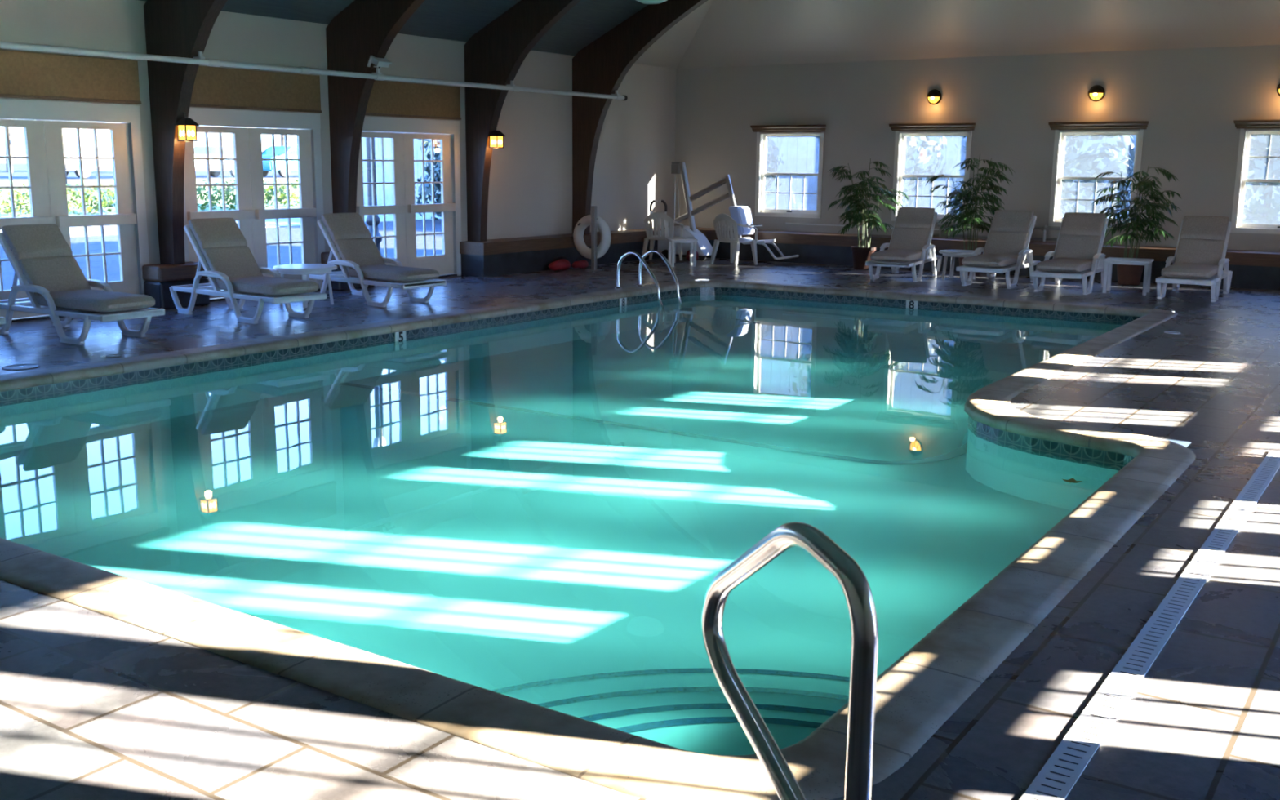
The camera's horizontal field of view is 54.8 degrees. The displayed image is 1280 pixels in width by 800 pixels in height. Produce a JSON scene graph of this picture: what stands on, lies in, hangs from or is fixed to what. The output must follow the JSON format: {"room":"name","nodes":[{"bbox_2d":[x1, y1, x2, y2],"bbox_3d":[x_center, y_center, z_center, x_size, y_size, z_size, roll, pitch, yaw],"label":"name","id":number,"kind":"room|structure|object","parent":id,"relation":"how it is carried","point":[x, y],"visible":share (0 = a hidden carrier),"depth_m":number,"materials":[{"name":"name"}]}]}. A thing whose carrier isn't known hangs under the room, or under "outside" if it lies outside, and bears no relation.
{"room":"indoor swimming pool","nodes":[
{"label":"indoor swimming pool","id":0,"kind":"room"},
{"bbox_2d":[0,0,675,264],"bbox_3d":[-5.631,-2.820,14.194,0.180,3.480,22.860,8,13,33],"label":"wall","id":1,"kind":"structure","parent":0,"point":[530,193],"depth_m":19.29,"materials":[{"name":"beige paint"}]},
{"bbox_2d":[0,49,141,104],"bbox_3d":[-6.243,-3.386,12.909,0.062,0.472,2.250,8,13,33],"label":"wall panel","id":2,"kind":"object","parent":1,"relation":"attached to","point":[23,74],"visible":1,"depth_m":13.11,"materials":[{"name":"wood"}]},
{"bbox_2d":[0,98,149,322],"bbox_3d":[-6.335,-2.030,13.223,0.215,2.285,2.240,8,13,33],"label":"door","id":3,"kind":"structure","parent":1,"relation":"in","point":[43,140],"depth_m":13.40,"materials":[{"name":"grey paint"}]},
{"bbox_2d":[183,107,324,302],"bbox_3d":[-4.868,-2.436,15.398,0.215,2.285,2.240,8,13,33],"label":"door","id":4,"kind":"structure","parent":1,"relation":"in","point":[251,215],"depth_m":15.44,"materials":[{"name":"grey paint"}]},
{"bbox_2d":[190,66,321,113],"bbox_3d":[-4.776,-3.792,15.084,0.062,0.472,2.250,8,13,33],"label":"wall panel","id":5,"kind":"object","parent":1,"relation":"attached to","point":[217,87],"visible":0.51,"depth_m":15.13,"materials":[{"name":"wood"}]},
{"bbox_2d":[355,116,461,278],"bbox_3d":[-3.376,-2.848,17.611,0.215,2.285,2.240,8,13,33],"label":"door","id":6,"kind":"structure","parent":1,"relation":"in","point":[404,209],"depth_m":17.73,"materials":[{"name":"grey paint"}]},
{"bbox_2d":[364,80,461,119],"bbox_3d":[-3.284,-4.204,17.296,0.062,0.472,2.250,8,13,33],"label":"wall panel","id":7,"kind":"object","parent":1,"relation":"attached to","point":[386,99],"visible":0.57,"depth_m":17.41,"materials":[{"name":"wood"}]},
{"bbox_2d":[0,287,1191,755],"bbox_3d":[0.654,0.048,10.948,7.950,0.682,13.150,8,13,33],"label":"swimming pool","id":8,"kind":"object","parent":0,"point":[547,518],"visible":0.57,"depth_m":8.44,"materials":[{"name":"liquid"}]},
{"bbox_2d":[394,330,406,345],"bbox_3d":[-2.531,-0.654,13.032,0.018,0.140,0.160,8,13,33],"label":"depth marker","id":9,"kind":"object","parent":8,"relation":"attached to","point":[400,338],"visible":1,"depth_m":13.02,"materials":[{"name":"grey tile"}]},
{"bbox_2d":[618,297,626,306],"bbox_3d":[-0.227,-1.291,16.449,0.018,0.140,0.160,8,13,33],"label":"depth marker","id":10,"kind":"object","parent":8,"relation":"attached to","point":[622,301],"visible":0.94,"depth_m":16.43,"materials":[{"name":"grey tile"}]},
{"bbox_2d":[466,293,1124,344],"bbox_3d":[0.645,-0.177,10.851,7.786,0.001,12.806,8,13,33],"label":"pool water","id":11,"kind":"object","parent":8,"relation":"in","point":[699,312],"visible":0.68,"depth_m":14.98,"materials":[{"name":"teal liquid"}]},
{"bbox_2d":[1062,478,1082,484],"bbox_3d":[2.607,0.491,7.441,0.118,0.008,0.113,-3,11,-16],"label":"floating leaf","id":12,"kind":"object","parent":11,"relation":"on","point":[1072,480],"visible":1,"depth_m":7.45,"materials":[{"name":"brown"}]},
{"bbox_2d":[906,300,917,308],"bbox_3d":[3.622,-1.256,16.442,0.160,0.140,0.018,8,13,33],"label":"depth marker","id":13,"kind":"object","parent":8,"relation":"attached to","point":[909,304],"visible":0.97,"depth_m":16.43,"materials":[{"name":"grey tile"}]},
{"bbox_2d":[0,256,1279,799],"bbox_3d":[0.575,-0.280,10.483,15.110,0.001,22.860,8,13,33],"label":"floor","id":14,"kind":"structure","parent":0,"point":[94,705],"depth_m":4.30,"materials":[{"name":"tile"}]},
{"bbox_2d":[0,316,5,324],"bbox_3d":[-6.636,-1.024,11.240,1.926,1.053,0.725,8,13,34],"label":"sun lounger","id":15,"kind":"object","parent":14,"relation":"on","point":[2,320],"visible":1,"depth_m":10.99,"materials":[{"name":"white plastic"}]},
{"bbox_2d":[1,364,39,370],"bbox_3d":[-5.099,-0.272,10.161,0.280,0.008,0.280,8,13,33],"label":"lid","id":16,"kind":"object","parent":14,"relation":"on","point":[18,366],"visible":1,"depth_m":10.15,"materials":[{"name":"grey plastic"}]},
{"bbox_2d":[0,223,164,345],"bbox_3d":[-5.506,-1.145,11.920,1.926,1.053,0.725,7,13,32],"label":"sun lounger","id":17,"kind":"object","parent":14,"relation":"on","point":[57,283],"visible":1,"depth_m":11.86,"materials":[{"name":"white plastic"}]},
{"bbox_2d":[1,223,91,298],"bbox_3d":[-5.784,-1.340,12.063,0.596,0.730,0.570,7,13,32],"label":"cushion","id":18,"kind":"object","parent":17,"relation":"on","point":[42,252],"depth_m":11.98,"materials":[{"name":"beige fabric"}]},
{"bbox_2d":[37,288,155,312],"bbox_3d":[-5.152,-0.942,11.729,1.025,0.136,0.584,7,13,32],"label":"seat cushion","id":19,"kind":"object","parent":17,"relation":"on","point":[71,300],"depth_m":11.54,"materials":[{"name":"beige fabric"}]},
{"bbox_2d":[105,354,123,357],"bbox_3d":[-4.591,-0.386,10.773,0.140,0.008,0.140,8,13,33],"label":"lid","id":20,"kind":"object","parent":14,"relation":"on","point":[110,355],"visible":1,"depth_m":10.76,"materials":[{"name":"grey"}]},
{"bbox_2d":[142,262,209,309],"bbox_3d":[-5.397,-1.336,14.380,0.340,0.500,0.690,8,13,33],"label":"plinth block","id":21,"kind":"object","parent":14,"relation":"on","point":[158,277],"visible":0.71,"depth_m":14.14,"materials":[{"name":"wood"}]},
{"bbox_2d":[143,0,227,264],"bbox_3d":[0.624,-2.936,10.010,14.746,5.396,0.150,8,13,33],"label":"beam","id":22,"kind":"structure","parent":14,"relation":"on","point":[173,28],"depth_m":13.83,"materials":[{"name":"brown wood"}]},
{"bbox_2d":[173,111,199,141],"bbox_3d":[-5.085,-3.068,13.834,0.195,0.323,0.190,8,13,33],"label":"wall lantern","id":23,"kind":"object","parent":22,"relation":"attached to","point":[186,126],"visible":1,"depth_m":13.80,"materials":[{"name":"black metal"}]},
{"bbox_2d":[168,217,326,324],"bbox_3d":[-4.317,-1.440,13.505,1.926,1.053,0.725,9,14,37],"label":"sun lounger","id":24,"kind":"object","parent":14,"relation":"on","point":[234,273],"visible":1,"depth_m":13.49,"materials":[{"name":"white plastic"}]},
{"bbox_2d":[188,217,262,283],"bbox_3d":[-4.576,-1.639,13.675,0.596,0.730,0.570,9,14,37],"label":"cushion","id":25,"kind":"object","parent":24,"relation":"on","point":[222,243],"depth_m":13.60,"materials":[{"name":"beige fabric"}]},
{"bbox_2d":[217,275,318,295],"bbox_3d":[-3.988,-1.230,13.281,1.025,0.136,0.584,9,14,37],"label":"seat cushion","id":26,"kind":"object","parent":24,"relation":"on","point":[239,285],"depth_m":13.09,"materials":[{"name":"beige fabric"}]},
{"bbox_2d":[272,263,337,307],"bbox_3d":[-3.978,-1.363,14.693,0.740,0.462,0.740,8,13,33],"label":"side table","id":27,"kind":"object","parent":14,"relation":"on","point":[304,269],"visible":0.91,"depth_m":14.48,"materials":[{"name":"white plastic"}]},
{"bbox_2d":[320,251,374,291],"bbox_3d":[-3.916,-1.745,16.576,0.340,0.500,0.690,8,13,33],"label":"plinth block","id":28,"kind":"object","parent":14,"relation":"on","point":[335,286],"visible":0.27,"depth_m":16.30,"materials":[{"name":"stone"}]},
{"bbox_2d":[325,0,425,246],"bbox_3d":[2.104,-3.345,12.206,14.746,5.396,0.150,8,13,33],"label":"beam","id":29,"kind":"structure","parent":14,"relation":"on","point":[364,28],"depth_m":15.92,"materials":[{"name":"brown wood"}]},
{"bbox_2d":[0,41,627,100],"bbox_3d":[-5.678,-3.516,12.314,0.182,0.153,19.540,8,13,33],"label":"pipe","id":30,"kind":"object","parent":29,"relation":"attached to","point":[200,60],"visible":1,"depth_m":14.34,"materials":[{"name":"white metal"}]},
{"bbox_2d":[367,55,391,67],"bbox_3d":[-3.322,-4.303,15.686,0.245,0.142,0.230,8,13,33],"label":"box light","id":31,"kind":"object","parent":29,"relation":"attached to","point":[378,62],"visible":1,"depth_m":15.62,"materials":[{"name":"grey paint"}]},
{"bbox_2d":[309,213,446,306],"bbox_3d":[-3.273,-1.735,15.089,1.927,1.053,0.725,9,14,38],"label":"sun lounger","id":32,"kind":"object","parent":14,"relation":"on","point":[360,255],"visible":0.94,"depth_m":15.06,"materials":[{"name":"white plastic"}]},
{"bbox_2d":[321,213,386,271],"bbox_3d":[-3.527,-1.936,15.264,0.596,0.730,0.570,9,14,38],"label":"cushion","id":33,"kind":"object","parent":32,"relation":"on","point":[350,236],"depth_m":15.19,"materials":[{"name":"beige fabric"}]},
{"bbox_2d":[348,264,439,282],"bbox_3d":[-2.949,-1.525,14.859,1.025,0.136,0.584,9,14,38],"label":"seat cushion","id":34,"kind":"object","parent":32,"relation":"on","point":[369,273],"depth_m":14.65,"materials":[{"name":"beige fabric"}]},
{"bbox_2d":[463,0,580,241],"bbox_3d":[3.585,-3.755,14.402,14.746,5.396,0.150,8,13,33],"label":"beam","id":35,"kind":"structure","parent":14,"relation":"on","point":[495,53],"depth_m":18.06,"materials":[{"name":"brown wood"}]},
{"bbox_2d":[487,125,505,148],"bbox_3d":[-2.124,-3.887,18.226,0.195,0.323,0.190,8,13,33],"label":"wall lantern","id":36,"kind":"object","parent":35,"relation":"attached to","point":[495,137],"visible":1,"depth_m":18.19,"materials":[{"name":"black metal"}]},
{"bbox_2d":[548,255,571,271],"bbox_3d":[-1.275,-2.180,19.639,0.279,0.242,0.444,8,13,33],"label":"bag","id":37,"kind":"object","parent":14,"relation":"on","point":[559,264],"visible":1,"depth_m":19.52,"materials":[{"name":"fabric"}]},
{"bbox_2d":[572,257,588,268],"bbox_3d":[-0.972,-2.228,20.029,0.211,0.195,0.354,8,13,33],"label":"bag","id":38,"kind":"object","parent":14,"relation":"on","point":[579,264],"visible":1,"depth_m":19.95,"materials":[{"name":"fabric"}]},
{"bbox_2d":[585,205,602,271],"bbox_3d":[-0.733,-2.583,19.698,0.200,1.020,0.200,8,13,33],"label":"post","id":39,"kind":"object","parent":14,"relation":"on","point":[593,208],"visible":1,"depth_m":19.67,"materials":[{"name":"grey"}]},
{"bbox_2d":[573,214,611,258],"bbox_3d":[-0.776,-2.634,19.935,0.716,0.716,0.168,8,13,33],"label":"lifebuoy","id":40,"kind":"object","parent":39,"relation":"hanging from","point":[578,234],"visible":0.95,"depth_m":19.87,"materials":[{"name":"white plastic"}]},
{"bbox_2d":[0,280,1195,799],"bbox_3d":[0.646,-0.315,10.825,8.380,0.086,13.400,8,13,33],"label":"pool coping","id":41,"kind":"object","parent":14,"relation":"on","point":[919,691],"visible":0.99,"depth_m":4.52,"materials":[{"name":"stone"}]},
{"bbox_2d":[614,249,681,331],"bbox_3d":[0.149,-1.502,16.858,0.875,1.067,0.560,8,13,33],"label":"pool ladder","id":42,"kind":"object","parent":41,"relation":"attached to","point":[641,258],"visible":0.76,"depth_m":16.85,"materials":[{"name":"silver metal"}]},
{"bbox_2d":[572,0,707,234],"bbox_3d":[5.060,-4.162,16.590,14.746,5.396,0.150,8,13,33],"label":"beam","id":43,"kind":"structure","parent":14,"relation":"on","point":[601,66],"depth_m":20.16,"materials":[{"name":"brown wood"}]},
{"bbox_2d":[641,212,683,262],"bbox_3d":[0.389,-2.871,21.646,0.660,0.870,0.575,4,11,16],"label":"armchair","id":44,"kind":"object","parent":14,"relation":"on","point":[648,226],"visible":0.94,"depth_m":21.43,"materials":[{"name":"beige plastic"}]},
{"bbox_2d":[666,237,697,266],"bbox_3d":[0.710,-2.488,20.757,0.460,0.460,0.460,-1,11,-6],"label":"side table","id":45,"kind":"object","parent":14,"relation":"on","point":[692,241],"visible":0.98,"depth_m":20.58,"materials":[{"name":"white plastic"}]},
{"bbox_2d":[685,248,698,260],"bbox_3d":[0.927,-2.553,21.752,0.245,0.224,0.194,8,13,33],"label":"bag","id":46,"kind":"object","parent":14,"relation":"on","point":[687,255],"visible":0.41,"depth_m":21.70,"materials":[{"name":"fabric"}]},
{"bbox_2d":[649,161,799,260],"bbox_3d":[1.362,-3.316,21.755,3.041,1.720,0.510,8,13,33],"label":"lift","id":47,"kind":"object","parent":14,"relation":"on","point":[741,215],"visible":0.83,"depth_m":21.96,"materials":[{"name":"white plastic"}]},
{"bbox_2d":[710,213,757,266],"bbox_3d":[1.602,-2.754,21.093,0.575,0.870,0.660,-9,15,-41],"label":"armchair","id":48,"kind":"object","parent":14,"relation":"on","point":[735,241],"visible":1,"depth_m":20.95,"materials":[{"name":"beige plastic"}]},
{"bbox_2d":[701,521,878,799],"bbox_3d":[0.302,0.721,2.574,0.109,1.009,0.725,-3,11,-19],"label":"handrail","id":49,"kind":"object","parent":14,"relation":"on","point":[853,582],"visible":1,"depth_m":2.36,"materials":[{"name":"silver metal"}]},
{"bbox_2d":[828,158,910,270],"bbox_3d":[3.720,-3.077,20.404,1.177,1.800,1.212,-4,12,-24],"label":"potted palm","id":50,"kind":"object","parent":14,"relation":"on","point":[860,254],"visible":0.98,"depth_m":20.23,"materials":[{"name":"plant"}]},
{"bbox_2d":[865,207,942,282],"bbox_3d":[4.057,-2.396,18.856,0.725,1.053,1.926,6,12,26],"label":"sun lounger","id":51,"kind":"object","parent":14,"relation":"on","point":[909,246],"visible":1,"depth_m":18.98,"materials":[{"name":"white plastic"}]},
{"bbox_2d":[870,248,922,262],"bbox_3d":[3.867,-2.169,18.517,0.584,0.136,1.025,6,12,26],"label":"seat cushion","id":52,"kind":"object","parent":51,"relation":"on","point":[890,255],"depth_m":18.17,"materials":[{"name":"beige fabric"}]},
{"bbox_2d":[888,207,934,249],"bbox_3d":[4.207,-2.609,19.116,0.570,0.730,0.596,6,12,26],"label":"cushion","id":53,"kind":"object","parent":51,"relation":"on","point":[913,228],"depth_m":19.08,"materials":[{"name":"beige fabric"}]},
{"bbox_2d":[938,249,981,280],"bbox_3d":[4.842,-2.044,18.712,0.620,0.432,0.620,8,13,33],"label":"side table","id":54,"kind":"object","parent":14,"relation":"on","point":[953,253],"visible":0.84,"depth_m":18.63,"materials":[{"name":"white plastic"}]},
{"bbox_2d":[925,153,1015,275],"bbox_3d":[5.120,-2.904,19.355,1.259,1.880,1.126,8,13,33],"label":"potted palm","id":55,"kind":"object","parent":14,"relation":"on","point":[962,220],"visible":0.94,"depth_m":19.23,"materials":[{"name":"plant"}]},
{"bbox_2d":[955,209,1040,288],"bbox_3d":[5.261,-2.219,17.992,0.725,1.053,1.926,7,13,32],"label":"sun lounger","id":56,"kind":"object","parent":14,"relation":"on","point":[1006,249],"visible":0.96,"depth_m":18.09,"materials":[{"name":"white plastic"}]},
{"bbox_2d":[961,253,1022,267],"bbox_3d":[5.034,-1.996,17.673,0.584,0.136,1.025,7,13,32],"label":"seat cushion","id":57,"kind":"object","parent":56,"relation":"on","point":[984,260],"depth_m":17.36,"materials":[{"name":"beige fabric"}]},
{"bbox_2d":[982,209,1033,254],"bbox_3d":[5.439,-2.429,18.236,0.570,0.730,0.596,7,13,32],"label":"cushion","id":58,"kind":"object","parent":56,"relation":"on","point":[1011,232],"depth_m":18.20,"materials":[{"name":"beige fabric"}]},
{"bbox_2d":[1030,212,1108,294],"bbox_3d":[6.061,-2.071,17.260,0.725,1.053,1.926,7,13,31],"label":"sun lounger","id":59,"kind":"object","parent":14,"relation":"on","point":[1077,255],"visible":0.91,"depth_m":17.36,"materials":[{"name":"white plastic"}]},
{"bbox_2d":[1035,257,1093,272],"bbox_3d":[5.842,-1.847,16.937,0.584,0.136,1.025,7,13,31],"label":"seat cushion","id":60,"kind":"object","parent":59,"relation":"on","point":[1055,264],"depth_m":16.61,"materials":[{"name":"beige fabric"}]},
{"bbox_2d":[1053,212,1105,259],"bbox_3d":[6.234,-2.282,17.507,0.570,0.730,0.596,7,13,31],"label":"cushion","id":61,"kind":"object","parent":59,"relation":"on","point":[1081,235],"depth_m":17.47,"materials":[{"name":"beige fabric"}]},
{"bbox_2d":[1102,257,1154,295],"bbox_3d":[6.694,-1.702,16.941,0.600,0.460,0.500,6,12,27],"label":"side table","id":62,"kind":"object","parent":14,"relation":"on","point":[1109,261],"visible":1,"depth_m":16.84,"materials":[{"name":"white plastic"}]},
{"bbox_2d":[1116,264,1143,285],"bbox_3d":[7.189,-1.877,18.112,0.410,0.370,0.410,8,13,33],"label":"pot","id":63,"kind":"object","parent":14,"relation":"on","point":[1127,274],"depth_m":17.99,"materials":[{"name":"ceramic"}]},
{"bbox_2d":[1092,165,1182,285],"bbox_3d":[7.136,-2.537,17.964,1.236,1.720,1.232,8,13,33],"label":"potted palm","id":64,"kind":"object","parent":14,"relation":"on","point":[1127,274],"visible":0.97,"depth_m":17.84,"materials":[{"name":"plant"}]},
{"bbox_2d":[1019,450,1279,799],"bbox_3d":[2.179,0.790,4.969,0.100,0.006,6.190,8,13,33],"label":"drain","id":65,"kind":"object","parent":14,"relation":"on","point":[1057,777],"visible":1,"depth_m":4.32,"materials":[{"name":"grey plastic"}]},
{"bbox_2d":[1164,331,1180,333],"bbox_3d":[5.565,-0.705,12.896,0.160,0.008,0.160,8,13,33],"label":"lid","id":66,"kind":"object","parent":14,"relation":"on","point":[1168,332],"visible":1,"depth_m":12.88,"materials":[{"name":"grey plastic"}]},
{"bbox_2d":[1155,215,1232,302],"bbox_3d":[7.445,-1.914,16.503,0.725,1.053,1.926,7,13,31],"label":"sun lounger","id":67,"kind":"object","parent":14,"relation":"on","point":[1199,258],"visible":1,"depth_m":16.62,"materials":[{"name":"white plastic"}]},
{"bbox_2d":[1161,262,1218,279],"bbox_3d":[7.222,-1.690,16.182,0.584,0.136,1.025,7,13,31],"label":"seat cushion","id":68,"kind":"object","parent":67,"relation":"on","point":[1177,270],"depth_m":15.86,"materials":[{"name":"beige fabric"}]},
{"bbox_2d":[1174,215,1228,265],"bbox_3d":[7.620,-2.124,16.749,0.570,0.730,0.596,7,13,31],"label":"cushion","id":69,"kind":"object","parent":67,"relation":"on","point":[1202,239],"depth_m":16.72,"materials":[{"name":"beige fabric"}]},
{"bbox_2d":[138,0,1279,68],"bbox_3d":[0.613,-4.615,9.649,14.750,1.970,22.500,8,13,33],"label":"ceiling","id":70,"kind":"structure","parent":0,"point":[717,33],"depth_m":19.10,"materials":[{"name":"beige paint"}]},
{"bbox_2d":[635,0,667,4],"bbox_3d":[0.136,-5.365,13.553,0.460,1.940,0.460,8,13,33],"label":"pendant light","id":71,"kind":"object","parent":70,"relation":"hanging from","point":[646,2],"visible":1,"depth_m":13.67,"materials":[{"name":"white"}]},
{"bbox_2d":[850,245,875,270],"bbox_3d":[3.689,-2.345,20.386,0.410,0.370,0.410,8,13,33],"label":"pot","id":72,"kind":"object","parent":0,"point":[860,254],"depth_m":20.25,"materials":[{"name":"ceramic"}]},
{"bbox_2d":[459,226,1279,290],"bbox_3d":[5.103,-1.781,17.145,14.750,0.510,6.120,8,13,33],"label":"wainscoting","id":73,"kind":"structure","parent":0,"point":[1251,269],"depth_m":19.73,"materials":[{"name":"wood"}]},
{"bbox_2d":[958,251,983,275],"bbox_3d":[5.200,-2.148,19.428,0.410,0.370,0.410,8,13,33],"label":"pot","id":74,"kind":"object","parent":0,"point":[976,273],"depth_m":19.35,"materials":[{"name":"ceramic"}]},
{"bbox_2d":[674,44,1279,251],"bbox_3d":[6.856,-3.720,19.446,14.750,3.480,0.180,8,13,33],"label":"wall","id":75,"kind":"structure","parent":0,"point":[1190,100],"depth_m":19.92,"materials":[{"name":"beige paint"}]},
{"bbox_2d":[750,124,826,217],"bbox_3d":[2.686,-4.098,22.120,1.492,1.620,0.290,8,13,33],"label":"window","id":76,"kind":"structure","parent":75,"relation":"in","point":[762,138],"depth_m":22.18,"materials":[{"name":"white paint"}]},
{"bbox_2d":[888,123,975,222],"bbox_3d":[4.894,-3.803,20.686,1.492,1.620,0.290,8,13,33],"label":"window","id":77,"kind":"structure","parent":75,"relation":"in","point":[900,140],"depth_m":20.72,"materials":[{"name":"white paint"}]},
{"bbox_2d":[927,88,941,104],"bbox_3d":[4.847,-5.008,20.383,0.249,0.249,0.110,8,13,33],"label":"lamp","id":78,"kind":"object","parent":75,"relation":"attached to","point":[934,96],"visible":1,"depth_m":20.36,"materials":[{"name":"yellow glass"}]},
{"bbox_2d":[927,90,940,97],"bbox_3d":[4.841,-5.059,20.364,0.215,0.108,0.081,8,13,33],"label":"hood","id":79,"kind":"object","parent":78,"relation":"attached to","point":[931,93],"depth_m":20.34,"materials":[{"name":"black metal"}]},
{"bbox_2d":[785,222,1111,241],"bbox_3d":[4.998,-2.860,20.688,5.700,0.250,0.061,8,13,33],"label":"wall ledge","id":80,"kind":"object","parent":75,"relation":"attached to","point":[1045,228],"visible":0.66,"depth_m":20.44,"materials":[{"name":"brown wood"}]},
{"bbox_2d":[1088,84,1105,102],"bbox_3d":[7.014,-4.718,18.976,0.249,0.249,0.110,8,13,33],"label":"lamp","id":81,"kind":"object","parent":75,"relation":"attached to","point":[1096,93],"visible":1,"depth_m":18.95,"materials":[{"name":"yellow glass"}]},
{"bbox_2d":[1088,86,1103,93],"bbox_3d":[7.008,-4.769,18.957,0.215,0.108,0.081,8,13,33],"label":"hood","id":82,"kind":"object","parent":81,"relation":"attached to","point":[1094,89],"depth_m":18.94,"materials":[{"name":"black metal"}]},
{"bbox_2d":[1048,120,1148,229],"bbox_3d":[7.112,-3.507,19.246,1.492,1.620,0.290,8,13,33],"label":"window","id":83,"kind":"structure","parent":75,"relation":"in","point":[1057,177],"depth_m":19.29,"materials":[{"name":"white paint"}]},
{"bbox_2d":[1230,120,1279,234],"bbox_3d":[9.329,-3.210,17.806,1.492,1.620,0.290,8,13,33],"label":"window","id":84,"kind":"structure","parent":75,"relation":"in","point":[1237,226],"depth_m":18.07,"materials":[{"name":"white paint"}]},
{"bbox_2d":[1276,84,1279,96],"bbox_3d":[9.198,-4.426,17.558,0.249,0.249,0.110,8,13,33],"label":"lamp","id":85,"kind":"object","parent":75,"relation":"attached to","point":[1278,86],"visible":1,"depth_m":17.63,"materials":[{"name":"yellow glass"}]},
{"label":"outside","id":86,"kind":"structure","parent":0,"visible":0},
{"label":"ground","id":87,"kind":"structure","parent":86,"visible":0},
{"bbox_2d":[361,132,1279,223],"bbox_3d":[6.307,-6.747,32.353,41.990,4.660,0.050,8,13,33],"label":"outdoor view","id":88,"kind":"object","parent":87,"relation":"on","point":[800,153],"visible":0.05,"depth_m":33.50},
{"bbox_2d":[813,135,946,207],"bbox_3d":[5.420,-6.180,29.337,3.834,4.675,2.325,8,13,33],"label":"shrub","id":89,"kind":"object","parent":87,"relation":"on","point":[910,142],"visible":0.04,"depth_m":28.42,"materials":[{"name":"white plant"}]},
{"bbox_2d":[951,134,1135,219],"bbox_3d":[8.801,-5.385,26.477,4.237,4.252,2.243,8,13,33],"label":"shrub","id":90,"kind":"object","parent":87,"relation":"on","point":[1073,159],"visible":0.09,"depth_m":25.93,"materials":[{"name":"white plant"}]},
{"bbox_2d":[1241,133,1279,224],"bbox_3d":[12.428,-4.718,23.878,3.263,3.986,2.422,8,13,33],"label":"shrub","id":91,"kind":"object","parent":87,"relation":"on","point":[1264,213],"visible":0.14,"depth_m":23.75,"materials":[{"name":"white plant"}]},
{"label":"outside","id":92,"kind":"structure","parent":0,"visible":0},
{"bbox_2d":[0,163,442,290],"bbox_3d":[-24.956,-14.626,81.224,107.220,1.180,170.000,8,13,33],"label":"outdoor view","id":93,"kind":"structure","parent":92,"point":[20,175],"depth_m":29.36,"materials":[{"name":"concrete"}]},
{"bbox_2d":[4,119,21,172],"bbox_3d":[-32.347,-14.634,62.389,6.567,6.132,4.577,-7,13,-33],"label":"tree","id":94,"kind":"object","parent":93,"relation":"on","point":[9,133],"visible":0.02,"depth_m":62.55,"materials":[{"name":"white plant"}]},
{"bbox_2d":[19,119,90,183],"bbox_3d":[-22.028,-10.542,45.912,3.570,4.898,3.968,8,13,33],"label":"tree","id":95,"kind":"object","parent":93,"relation":"on","point":[20,119],"visible":0.02,"depth_m":46.06,"materials":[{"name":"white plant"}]},
{"bbox_2d":[0,182,115,217],"bbox_3d":[-18.297,-6.083,37.461,1.920,1.162,9.234,8,13,33],"label":"hedge","id":96,"kind":"object","parent":93,"relation":"on","point":[17,197],"visible":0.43,"depth_m":38.23,"materials":[{"name":"green plant"}]},
{"bbox_2d":[62,128,112,178],"bbox_3d":[-21.653,-10.005,49.589,1.724,2.150,4.996,8,13,33],"label":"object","id":97,"kind":"object","parent":93,"relation":"on","point":[104,140],"visible":0.21,"depth_m":48.20,"materials":[{"name":"white paint"}]},
{"bbox_2d":[193,144,235,177],"bbox_3d":[-19.520,-10.579,54.603,1.724,1.420,4.330,8,13,33],"label":"car","id":98,"kind":"object","parent":93,"relation":"on","point":[199,149],"visible":0.23,"depth_m":54.25,"materials":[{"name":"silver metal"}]},
{"bbox_2d":[0,213,441,236],"bbox_3d":[2.148,-9.301,57.839,8.100,0.030,140.000,8,13,33],"label":"paving strip","id":99,"kind":"object","parent":93,"relation":"on","point":[108,229],"depth_m":33.33,"materials":[{"name":"white concrete"}]},
{"bbox_2d":[195,177,299,211],"bbox_3d":[-12.813,-7.618,45.574,1.900,1.196,9.257,8,13,33],"label":"hedge","id":100,"kind":"object","parent":93,"relation":"on","point":[282,197],"visible":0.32,"depth_m":43.36,"materials":[{"name":"green plant"}]},
{"bbox_2d":[262,146,297,177],"bbox_3d":[-16.340,-11.287,58.429,1.724,1.420,4.330,8,13,33],"label":"car","id":101,"kind":"object","parent":93,"relation":"on","point":[279,150],"visible":0.27,"depth_m":57.09,"materials":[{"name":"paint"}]},
{"bbox_2d":[277,128,303,146],"bbox_3d":[-18.641,-14.977,64.327,4.655,6.308,5.652,8,13,33],"label":"tree","id":102,"kind":"object","parent":93,"relation":"on","point":[282,135],"visible":0.02,"depth_m":64.39,"materials":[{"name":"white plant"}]},
{"bbox_2d":[365,131,383,257],"bbox_3d":[-4.745,-4.264,21.748,0.340,3.600,0.340,8,13,33],"label":"lamp post","id":103,"kind":"object","parent":93,"relation":"on","point":[369,221],"visible":0.34,"depth_m":21.81,"materials":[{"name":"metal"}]},
{"bbox_2d":[414,133,441,220],"bbox_3d":[-5.374,-7.148,35.907,2.344,4.006,3.581,-8,14,-38],"label":"shrub","id":104,"kind":"object","parent":93,"relation":"on","point":[428,187],"visible":0.09,"depth_m":36.14,"materials":[{"name":"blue plant"}]},
{"bbox_2d":[764,137,783,198],"bbox_3d":[1.555,-6.241,31.180,4.304,4.032,2.416,8,13,33],"label":"shrub","id":105,"kind":"object","parent":93,"relation":"on","point":[773,156],"visible":0.02,"depth_m":30.42,"materials":[{"name":"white plant"}]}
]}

